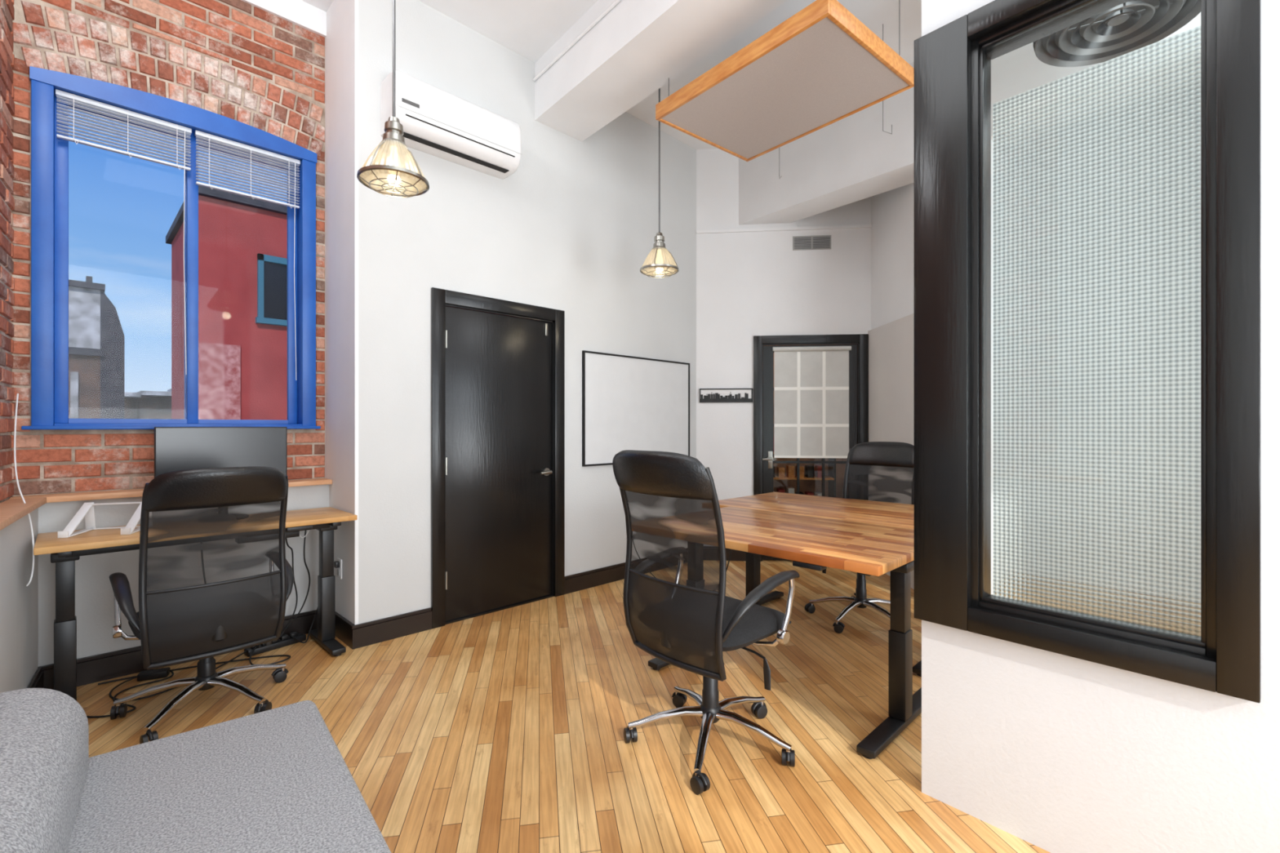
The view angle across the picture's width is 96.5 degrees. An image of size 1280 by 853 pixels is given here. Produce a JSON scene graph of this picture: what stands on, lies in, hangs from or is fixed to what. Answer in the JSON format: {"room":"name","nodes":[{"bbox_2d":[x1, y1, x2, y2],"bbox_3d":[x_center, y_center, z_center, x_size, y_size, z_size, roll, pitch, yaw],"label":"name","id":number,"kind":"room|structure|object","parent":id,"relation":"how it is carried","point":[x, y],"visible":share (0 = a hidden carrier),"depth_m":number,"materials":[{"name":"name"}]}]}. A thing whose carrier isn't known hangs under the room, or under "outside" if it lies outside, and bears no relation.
{"room":"office","nodes":[
{"label":"office","id":0,"kind":"room"},
{"bbox_2d":[0,0,14,502],"bbox_3d":[-2.082,-1.122,1.478,0.501,2.955,2.905,0,0,-45],"label":"brick","id":1,"kind":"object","parent":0,"point":[6,7],"depth_m":2.55,"materials":[{"name":"red brick"}]},
{"bbox_2d":[0,507,38,693],"bbox_3d":[-1.043,0.802,0.266,0.300,0.895,5.950,0,0,-39],"label":"wall","id":2,"kind":"structure","parent":0,"point":[19,602],"depth_m":2.32,"materials":[{"name":"paint"}]},
{"bbox_2d":[0,497,46,530],"bbox_3d":[-1.834,0.339,1.435,0.120,0.028,3.000,0,0,-39],"label":"window ledge","id":3,"kind":"object","parent":2,"relation":"attached to","point":[11,510],"visible":1,"depth_m":2.30,"materials":[{"name":"brown wood"}]},
{"bbox_2d":[13,393,35,586],"bbox_3d":[-2.681,0.250,2.475,0.473,0.804,0.040,0,0,37],"label":"blind cord","id":4,"kind":"object","parent":2,"relation":"attached to","point":[17,395],"visible":0.87,"depth_m":2.43,"materials":[{"name":"white plastic"}]},
{"bbox_2d":[26,667,43,688],"bbox_3d":[-0.953,1.185,0.410,0.020,0.130,5.800,0,0,-39],"label":"baseboard","id":5,"kind":"structure","parent":2,"relation":"attached to","point":[37,682],"depth_m":2.58,"materials":[{"name":"paint"}]},
{"bbox_2d":[12,0,324,496],"bbox_3d":[-2.632,-1.054,3.122,1.593,2.819,0.262,0,0,-45],"label":"brick","id":6,"kind":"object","parent":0,"point":[241,61],"depth_m":3.00,"materials":[{"name":"red brick"}]},
{"bbox_2d":[8,478,332,502],"bbox_3d":[-2.404,0.339,3.076,1.331,0.028,0.150,0,0,-45],"label":"window ledge","id":7,"kind":"object","parent":6,"relation":"attached to","point":[64,497],"visible":0.59,"depth_m":2.79,"materials":[{"name":"brown wood"}]},
{"bbox_2d":[21,66,320,429],"bbox_3d":[-2.486,-0.866,3.157,1.260,1.761,0.180,0,0,-45],"label":"window","id":8,"kind":"structure","parent":6,"relation":"in","point":[49,153],"depth_m":2.98,"materials":[{"name":"blue paint"}]},
{"bbox_2d":[55,88,191,374],"bbox_3d":[-2.645,-0.957,2.951,0.522,1.350,0.038,0,0,-45],"label":"window blind","id":9,"kind":"object","parent":8,"relation":"attached to","point":[60,95],"visible":1,"depth_m":2.94,"materials":[{"name":"white plastic"}]},
{"bbox_2d":[195,129,300,380],"bbox_3d":[-2.268,-0.957,3.328,0.512,1.350,0.038,0,0,-45],"label":"window blind","id":10,"kind":"object","parent":8,"relation":"attached to","point":[199,135],"visible":1,"depth_m":3.32,"materials":[{"name":"white plastic"}]},
{"bbox_2d":[38,484,328,666],"bbox_3d":[-2.580,0.802,3.105,1.543,0.895,0.300,0,0,-45],"label":"wall","id":11,"kind":"structure","parent":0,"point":[94,593],"depth_m":2.82,"materials":[{"name":"white paint"}]},
{"bbox_2d":[38,609,317,689],"bbox_3d":[-2.368,1.185,3.092,1.225,0.130,0.018,0,0,-45],"label":"baseboard","id":12,"kind":"structure","parent":11,"relation":"attached to","point":[117,664],"depth_m":2.84,"materials":[{"name":"black wood"}]},
{"bbox_2d":[324,0,428,625],"bbox_3d":[-1.733,-0.675,3.655,0.780,3.850,0.432,0,0,45],"label":"wall","id":13,"kind":"structure","parent":0,"point":[376,244],"depth_m":3.38,"materials":[{"name":"white paint"}]},
{"bbox_2d":[241,0,326,37],"bbox_3d":[-2.628,-2.525,3.118,1.593,0.150,0.275,0,0,-45],"label":"trim","id":14,"kind":"structure","parent":13,"relation":"attached to","point":[300,13],"depth_m":3.47,"materials":[{"name":"paint"}]},
{"bbox_2d":[333,557,342,578],"bbox_3d":[-1.793,0.843,3.387,0.075,0.115,0.030,0,0,45],"label":"power outlet","id":15,"kind":"object","parent":13,"relation":"attached to","point":[337,564],"visible":1,"depth_m":3.38,"materials":[{"name":"white plastic"}]},
{"bbox_2d":[335,611,355,648],"bbox_3d":[-1.776,1.185,3.379,0.018,0.130,0.450,0,0,-45],"label":"baseboard","id":16,"kind":"structure","parent":13,"relation":"attached to","point":[343,626],"depth_m":3.31,"materials":[{"name":"black wood"}]},
{"bbox_2d":[351,607,431,649],"bbox_3d":[-1.453,1.185,3.371,0.462,0.130,0.018,0,0,-45],"label":"baseboard","id":17,"kind":"structure","parent":13,"relation":"attached to","point":[364,634],"depth_m":3.35,"materials":[{"name":"paint"}]},
{"bbox_2d":[428,5,696,608],"bbox_3d":[-0.415,-0.675,4.527,2.665,3.850,0.150,0,0,-45],"label":"wall","id":18,"kind":"structure","parent":0,"point":[572,230],"depth_m":4.35,"materials":[{"name":"paint"}]},
{"bbox_2d":[380,70,521,179],"bbox_3d":[-1.139,-1.846,3.536,0.820,0.327,0.227,0,0,-45],"label":"air conditioner","id":19,"kind":"object","parent":18,"relation":"attached to","point":[436,122],"depth_m":3.44,"materials":[{"name":"white plastic"}]},
{"bbox_2d":[431,287,564,628],"bbox_3d":[-0.968,0.195,3.933,1.020,2.110,0.209,0,0,-45],"label":"door","id":20,"kind":"structure","parent":18,"relation":"in","point":[498,366],"depth_m":3.85,"materials":[{"name":"black paint"}]},
{"bbox_2d":[564,562,625,594],"bbox_3d":[-0.017,1.185,4.807,1.561,0.130,0.018,0,0,-45],"label":"baseboard","id":21,"kind":"structure","parent":18,"relation":"attached to","point":[593,578],"depth_m":4.46,"materials":[{"name":"paint"}]},
{"bbox_2d":[582,350,689,466],"bbox_3d":[0.008,-0.138,4.829,1.260,0.890,0.020,0,0,-45],"label":"whiteboard","id":22,"kind":"object","parent":18,"relation":"attached to","point":[629,402],"visible":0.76,"depth_m":4.75,"materials":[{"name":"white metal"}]},
{"bbox_2d":[726,549,731,570],"bbox_3d":[0.246,0.876,4.187,0.074,0.654,1.232,0,0,-34],"label":"power cable","id":23,"kind":"object","parent":18,"relation":"attached to","point":[731,549],"visible":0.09,"depth_m":3.68,"materials":[{"name":"black plastic"}]},
{"bbox_2d":[76,559,1049,852],"bbox_3d":[1.343,1.325,2.616,8.000,0.150,6.600,0,0,-45],"label":"floor","id":24,"kind":"structure","parent":0,"point":[500,731],"depth_m":2.36,"materials":[{"name":"brown wood"}]},
{"bbox_2d":[86,669,173,718],"bbox_3d":[-2.331,1.237,2.633,0.313,0.022,0.413,0,0,27],"label":"power cable","id":25,"kind":"object","parent":24,"relation":"on","point":[171,671],"visible":0.7,"depth_m":2.66,"materials":[{"name":"black rubber"}]},
{"bbox_2d":[137,666,170,681],"bbox_3d":[-2.418,1.232,2.843,0.120,0.035,0.060,0,0,-25],"label":"power adapter","id":26,"kind":"object","parent":24,"relation":"on","point":[151,674],"visible":1,"depth_m":2.83,"materials":[{"name":"black plastic"}]},
{"bbox_2d":[108,650,246,701],"bbox_3d":[-2.247,1.232,2.837,0.570,0.032,0.277,0,0,-45],"label":"power cable","id":27,"kind":"object","parent":24,"relation":"on","point":[238,655],"visible":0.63,"depth_m":2.70,"materials":[{"name":"black plastic"}]},
{"bbox_2d":[97,645,290,684],"bbox_3d":[-2.275,1.222,2.994,0.798,0.052,0.249,0,0,-18],"label":"power cable","id":28,"kind":"object","parent":24,"relation":"on","point":[289,656],"visible":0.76,"depth_m":3.01,"materials":[{"name":"black rubber"}]},
{"bbox_2d":[0,688,391,852],"bbox_3d":[-0.772,0.925,0.839,0.800,0.650,1.750,0,0,-39],"label":"sofa","id":29,"kind":"object","parent":24,"relation":"on","point":[277,780],"visible":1,"depth_m":1.22,"materials":[{"name":"grey fabric"}]},
{"bbox_2d":[33,506,357,701],"bbox_3d":[-2.160,0.870,2.889,1.230,0.760,0.460,0,0,-45],"label":"desk","id":30,"kind":"object","parent":24,"relation":"on","point":[64,552],"visible":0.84,"depth_m":2.52,"materials":[{"name":"brown wood"}]},
{"bbox_2d":[57,502,142,537],"bbox_3d":[-2.467,0.424,2.649,0.256,0.130,0.225,0,0,-20],"label":"laptop stand","id":31,"kind":"object","parent":30,"relation":"on","point":[86,510],"visible":0.75,"depth_m":2.66,"materials":[{"name":"white plastic"}]},
{"bbox_2d":[154,426,287,478],"bbox_3d":[-2.211,0.246,3.036,0.570,0.488,0.220,0,0,-45],"label":"computer monitor","id":32,"kind":"object","parent":30,"relation":"on","point":[175,448],"visible":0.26,"depth_m":2.98,"materials":[{"name":"black plastic"}]},
{"bbox_2d":[109,466,294,744],"bbox_3d":[-1.906,0.707,2.542,0.733,1.085,0.664,0,0,43],"label":"office chair","id":33,"kind":"object","parent":24,"relation":"on","point":[216,578],"visible":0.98,"depth_m":2.34,"materials":[{"name":"black fabric"}]},
{"bbox_2d":[244,631,306,657],"bbox_3d":[-2.058,1.222,3.232,0.060,0.055,0.300,0,0,35],"label":"power strip","id":34,"kind":"object","parent":24,"relation":"on","point":[284,641],"visible":0.75,"depth_m":3.22,"materials":[{"name":"black plastic"}]},
{"bbox_2d":[279,537,297,637],"bbox_3d":[-1.989,0.876,3.253,0.094,0.653,0.102,0,0,-45],"label":"power cable","id":35,"kind":"object","parent":34,"relation":"attached to","point":[287,544],"visible":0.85,"depth_m":3.29,"materials":[{"name":"black plastic"}]},
{"bbox_2d":[280,530,310,633],"bbox_3d":[-1.985,0.886,3.252,0.198,0.634,0.073,0,0,-5],"label":"power cable","id":36,"kind":"object","parent":34,"relation":"attached to","point":[305,564],"visible":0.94,"depth_m":3.26,"materials":[{"name":"black plastic"}]},
{"bbox_2d":[289,608,317,643],"bbox_3d":[-1.908,1.033,3.322,0.208,0.407,0.087,0,0,-45],"label":"power cable","id":37,"kind":"object","parent":24,"relation":"on","point":[292,637],"visible":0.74,"depth_m":3.31,"materials":[{"name":"black rubber"}]},
{"bbox_2d":[612,449,799,795],"bbox_3d":[0.271,0.667,2.245,0.743,1.165,0.669,0,0,-43],"label":"office chair","id":38,"kind":"object","parent":24,"relation":"on","point":[678,611],"visible":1,"depth_m":2.06,"materials":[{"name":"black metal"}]},
{"bbox_2d":[648,506,921,759],"bbox_3d":[0.699,0.873,2.780,1.285,0.755,0.880,0,0,45],"label":"desk","id":39,"kind":"object","parent":24,"relation":"on","point":[813,543],"visible":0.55,"depth_m":2.37,"materials":[{"name":"brown wood"}]},
{"bbox_2d":[773,457,835,497],"bbox_3d":[1.641,0.663,6.141,0.840,1.175,0.270,0,0,6],"label":"shelf","id":40,"kind":"object","parent":24,"relation":"on","point":[809,469],"visible":0.19,"depth_m":6.04,"materials":[{"name":"brown wood"}]},
{"bbox_2d":[718,492,921,676],"bbox_3d":[1.209,0.873,3.521,1.410,0.755,0.880,0,0,45],"label":"desk","id":41,"kind":"object","parent":24,"relation":"on","point":[894,514],"visible":0.32,"depth_m":3.57,"materials":[{"name":"brown wood"}]},
{"bbox_2d":[804,441,914,633],"bbox_3d":[1.444,0.677,3.706,0.725,1.145,0.656,0,0,-41],"label":"office chair","id":42,"kind":"object","parent":24,"relation":"on","point":[875,471],"visible":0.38,"depth_m":3.84,"materials":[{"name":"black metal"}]},
{"bbox_2d":[302,0,921,149],"bbox_3d":[1.326,-2.700,2.634,8.000,0.200,6.650,0,0,-45],"label":"ceiling","id":43,"kind":"structure","parent":0,"point":[529,28],"depth_m":3.68,"materials":[{"name":"paint"}]},
{"bbox_2d":[356,0,429,197],"bbox_3d":[-0.990,-1.778,2.300,0.268,1.643,0.268,0,0,-45],"label":"pendant lamp","id":44,"kind":"object","parent":43,"relation":"hanging from","point":[391,168],"visible":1,"depth_m":2.26,"materials":[{"name":"grey metal"}]},
{"bbox_2d":[533,0,621,80],"bbox_3d":[0.044,-2.470,3.106,0.020,0.020,2.500,0,0,-40],"label":"conduit pipe","id":45,"kind":"object","parent":43,"relation":"attached to","point":[611,6],"visible":1,"depth_m":3.63,"materials":[{"name":"metal"}]},
{"bbox_2d":[640,88,679,278],"bbox_3d":[0.132,-1.819,3.898,0.268,1.563,0.268,0,0,-45],"label":"pendant lamp","id":46,"kind":"object","parent":43,"relation":"hanging from","point":[659,262],"visible":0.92,"depth_m":3.85,"materials":[{"name":"grey metal"}]},
{"bbox_2d":[534,0,787,141],"bbox_3d":[1.130,-2.395,2.149,0.943,0.410,5.400,0,0,-45],"label":"ceiling beam","id":47,"kind":"structure","parent":43,"relation":"attached to","point":[633,51],"depth_m":3.47,"materials":[{"name":"white paint"}]},
{"bbox_2d":[778,147,780,178],"bbox_3d":[1.048,-2.224,4.267,0.022,0.752,0.006,0,0,-11],"label":"hanging wire","id":48,"kind":"object","parent":43,"relation":"hanging from","point":[779,148],"visible":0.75,"depth_m":4.26,"materials":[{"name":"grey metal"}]},
{"bbox_2d":[655,0,914,161],"bbox_3d":[0.834,-2.270,3.434,0.900,0.660,1.220,0,0,-40],"label":"acoustic panel","id":49,"kind":"object","parent":43,"relation":"hanging from","point":[821,66],"visible":0.98,"depth_m":3.27,"materials":[{"name":"beige fabric"}]},
{"bbox_2d":[882,23,892,133],"bbox_3d":[1.598,-2.244,3.691,0.060,0.712,0.004,0,0,0],"label":"hanging wire","id":50,"kind":"object","parent":43,"relation":"hanging from","point":[882,24],"visible":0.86,"depth_m":3.69,"materials":[{"name":"grey metal"}]},
{"bbox_2d":[738,12,1200,224],"bbox_3d":[2.656,-2.240,3.458,0.777,0.720,5.095,0,0,-45],"label":"ceiling beam","id":51,"kind":"structure","parent":43,"relation":"attached to","point":[850,159],"depth_m":4.48,"materials":[{"name":"white paint"}]},
{"bbox_2d":[1033,0,1200,66],"bbox_3d":[2.319,-2.275,2.772,0.680,0.650,0.680,0,0,-45],"label":"air diffuser","id":52,"kind":"object","parent":51,"relation":"attached to","point":[1129,26],"depth_m":2.86,"materials":[{"name":"silver metal"}]},
{"bbox_2d":[696,148,871,500],"bbox_3d":[1.375,-0.675,5.354,1.686,3.850,0.150,0,0,6],"label":"wall","id":53,"kind":"structure","parent":0,"point":[749,284],"depth_m":5.32,"materials":[{"name":"white paint"}]},
{"bbox_2d":[699,388,752,402],"bbox_3d":[0.802,-0.290,5.329,0.490,0.130,0.016,0,0,6],"label":"wall sign","id":54,"kind":"object","parent":53,"relation":"attached to","point":[706,395],"visible":1,"depth_m":5.33,"materials":[{"name":"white plastic"}]},
{"bbox_2d":[725,548,746,561],"bbox_3d":[0.791,1.185,5.330,0.528,0.130,0.018,0,0,6],"label":"baseboard","id":55,"kind":"structure","parent":53,"relation":"attached to","point":[736,555],"depth_m":5.31,"materials":[{"name":"paint"}]},
{"bbox_2d":[696,224,871,233],"bbox_3d":[1.317,-1.823,5.275,1.586,0.025,0.021,0,0,6],"label":"trim","id":56,"kind":"structure","parent":53,"relation":"attached to","point":[855,226],"depth_m":5.26,"materials":[{"name":"paint"}]},
{"bbox_2d":[753,333,868,561],"bbox_3d":[1.569,0.205,5.308,1.026,2.090,0.203,0,0,6],"label":"door","id":57,"kind":"structure","parent":53,"relation":"in","point":[811,392],"depth_m":5.26,"materials":[{"name":"black paint"}]},
{"bbox_2d":[792,235,831,250],"bbox_3d":[1.580,-1.690,5.251,0.345,0.130,0.012,0,0,6],"label":"air vent","id":58,"kind":"object","parent":53,"relation":"in","point":[817,242],"visible":1,"depth_m":5.25,"materials":[{"name":"grey metal"}]},
{"bbox_2d":[773,457,847,497],"bbox_3d":[1.630,-0.075,6.032,2.200,2.650,1.150,0,0,6],"label":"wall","id":59,"kind":"structure","parent":0,"point":[813,486],"depth_m":6.53,"materials":[{"name":"white paint"}]},
{"bbox_2d":[867,182,914,589],"bbox_3d":[2.188,-0.675,4.499,0.180,3.850,1.415,0,0,-2],"label":"wall","id":60,"kind":"structure","parent":0,"point":[892,211],"depth_m":4.76,"materials":[{"name":"white paint"}]},
{"bbox_2d":[991,139,993,595],"bbox_3d":[2.754,-0.675,4.282,1.450,3.850,0.120,0,0,-45],"label":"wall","id":61,"kind":"structure","parent":0,"point":[992,142],"depth_m":3.76,"materials":[{"name":"white paint"}]},
{"bbox_2d":[921,0,1279,852],"bbox_3d":[1.913,-0.675,0.957,0.120,3.850,2.750,0,0,-41],"label":"wall partition","id":62,"kind":"structure","parent":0,"point":[1055,753],"depth_m":1.55,"materials":[{"name":"paint"}]},
{"bbox_2d":[914,0,1261,702],"bbox_3d":[1.258,-0.330,1.694,0.175,1.980,0.802,0,0,-41],"label":"window","id":63,"kind":"structure","parent":62,"relation":"in","point":[1127,187],"depth_m":1.63,"materials":[{"name":"black paint"}]},
{"label":"outside","id":64,"kind":"structure","parent":0,"visible":0},
{"bbox_3d":[-19.304,4.300,26.375,70.000,0.100,55.400,0,0,-45],"label":"ground","id":65,"kind":"structure","parent":64,"visible":0},
{"bbox_2d":[68,275,124,418],"bbox_3d":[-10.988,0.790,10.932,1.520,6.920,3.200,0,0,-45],"label":"building","id":66,"kind":"structure","parent":65,"relation":"on","point":[95,332],"depth_m":10.12,"materials":[{"name":"stone"}]},
{"bbox_2d":[124,388,171,418],"bbox_3d":[-12.993,1.466,20.170,9.010,5.569,3.100,0,0,-45],"label":"rooftops","id":67,"kind":"object","parent":65,"relation":"on","point":[140,404],"visible":0.07,"depth_m":17.15,"materials":[{"name":"stone"}]},
{"bbox_2d":[165,185,287,420],"bbox_3d":[-4.204,0.700,9.599,5.570,7.100,2.680,0,0,-45],"label":"building","id":68,"kind":"structure","parent":65,"relation":"on","point":[242,240],"depth_m":7.12,"materials":[{"name":"paint"}]}
]}

